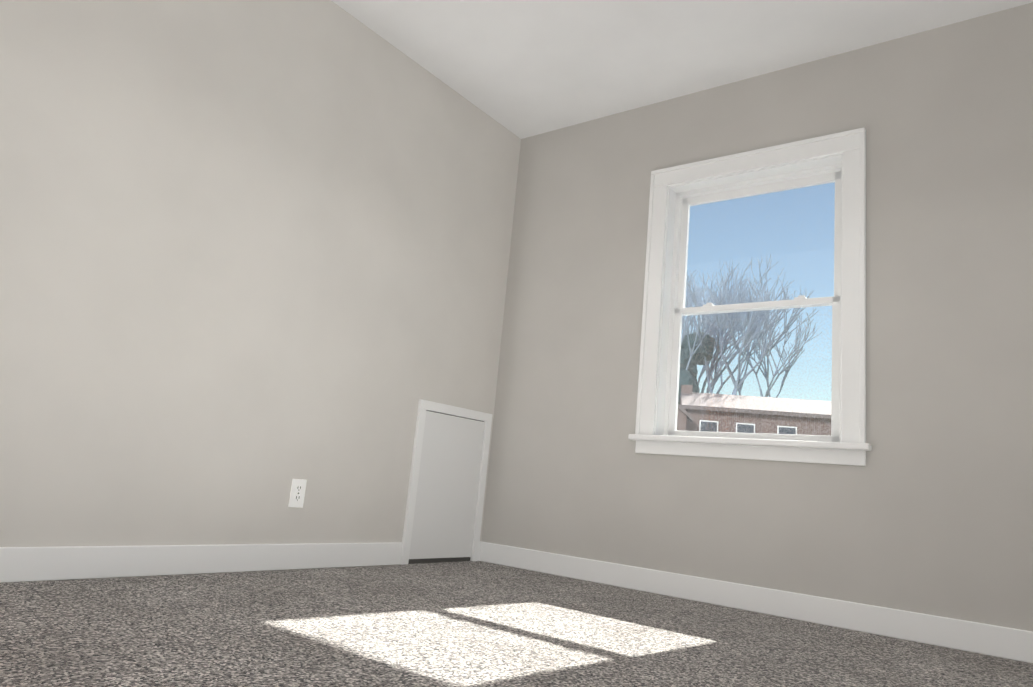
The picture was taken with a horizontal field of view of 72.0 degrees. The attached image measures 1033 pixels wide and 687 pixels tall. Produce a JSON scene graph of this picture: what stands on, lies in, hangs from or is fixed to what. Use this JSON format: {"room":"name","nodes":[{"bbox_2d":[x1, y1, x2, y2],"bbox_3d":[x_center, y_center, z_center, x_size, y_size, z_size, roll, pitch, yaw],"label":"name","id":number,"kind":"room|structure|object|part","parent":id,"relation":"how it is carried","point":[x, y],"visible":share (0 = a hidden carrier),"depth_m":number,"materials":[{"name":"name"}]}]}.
{"room":"empty bedroom","nodes":[
{"label":"empty bedroom","id":0,"kind":"room"},
{"bbox_2d":[0,0,520,546],"bbox_3d":[-1.211,-0.407,2.662,0.120,2.440,4.020,-3,-14,37],"label":"wall","id":1,"kind":"structure","parent":0,"point":[254,258],"depth_m":2.71,"materials":[{"name":"beige paint"}]},
{"bbox_2d":[0,542,402,582],"bbox_3d":[-1.156,0.772,2.543,0.013,0.100,2.060,-3,-14,37],"label":"baseboard","id":2,"kind":"structure","parent":1,"relation":"attached to","point":[21,564],"depth_m":2.49,"materials":[{"name":"white wood"}]},
{"bbox_2d":[288,479,306,507],"bbox_3d":[-0.893,0.612,2.905,0.008,0.114,0.070,-3,-14,37],"label":"electrical outlet plate","id":3,"kind":"object","parent":1,"relation":"attached to","point":[297,493],"visible":1,"depth_m":2.90,"materials":[{"name":"white plastic"}]},
{"bbox_2d":[400,399,491,564],"bbox_3d":[-0.341,0.712,3.622,0.018,0.780,0.560,-3,-14,37],"label":"door","id":4,"kind":"structure","parent":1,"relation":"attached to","point":[445,500],"depth_m":3.60,"materials":[{"name":"white wood"}]},
{"bbox_2d":[478,541,480,560],"bbox_3d":[-0.199,1.106,3.790,0.013,0.100,0.035,-3,-14,37],"label":"baseboard","id":5,"kind":"structure","parent":1,"relation":"attached to","point":[479,551],"depth_m":3.78,"materials":[{"name":"white wood"}]},
{"bbox_2d":[0,561,1032,686],"bbox_3d":[-0.211,0.775,1.579,4.280,0.100,4.020,-3,-14,37],"label":"floor","id":6,"kind":"structure","parent":0,"point":[466,624],"depth_m":1.97,"materials":[{"name":"carpet"}]},
{"bbox_2d":[331,0,1032,138],"bbox_3d":[0.296,-1.721,1.859,3.600,0.100,4.020,-3,-14,37],"label":"ceiling","id":7,"kind":"structure","parent":0,"point":[521,69],"depth_m":3.25,"materials":[{"name":"white paint"}]},
{"bbox_2d":[481,2,1032,630],"bbox_3d":[1.315,-0.082,3.099,3.360,2.440,0.200,-3,-14,37],"label":"wall","id":8,"kind":"structure","parent":0,"point":[927,508],"depth_m":2.94,"materials":[{"name":"beige paint"}]},
{"bbox_2d":[628,128,871,465],"bbox_3d":[1.077,-0.183,3.273,1.040,1.430,0.255,-3,-14,37],"label":"window","id":9,"kind":"structure","parent":8,"relation":"in","point":[847,149],"depth_m":3.25,"materials":[{"name":"white wood"}]},
{"bbox_3d":[1.102,-0.170,3.305,0.806,1.246,0.070,-3,-14,37],"label":"window sash","id":10,"kind":"part","parent":9,"relation":"part of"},
{"bbox_2d":[480,541,1032,662],"bbox_3d":[1.143,1.039,2.793,3.360,0.100,0.013,-3,-14,37],"label":"baseboard","id":11,"kind":"structure","parent":8,"relation":"attached to","point":[994,640],"depth_m":2.83,"materials":[{"name":"white wood"}]},
{"label":"outside","id":12,"kind":"structure","parent":0,"visible":0},
{"bbox_3d":[22.468,19.412,82.539,180.000,0.300,155.800,-3,-14,37],"label":"ground","id":13,"kind":"structure","parent":12,"visible":0},
{"bbox_2d":[678,254,821,404],"bbox_3d":[15.199,3.614,74.395,30.797,26.116,36.329,-3,-14,37],"label":"trees","id":14,"kind":"object","parent":13,"relation":"on","point":[714,342],"depth_m":69.52,"materials":[{"name":"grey plant"}]},
{"bbox_2d":[677,385,830,435],"bbox_3d":[17.205,8.277,57.959,25.800,11.100,10.800,3,-11,12],"label":"house","id":15,"kind":"structure","parent":13,"relation":"on","point":[774,415],"depth_m":54.42,"materials":[{"name":"brown brick"}]}
]}

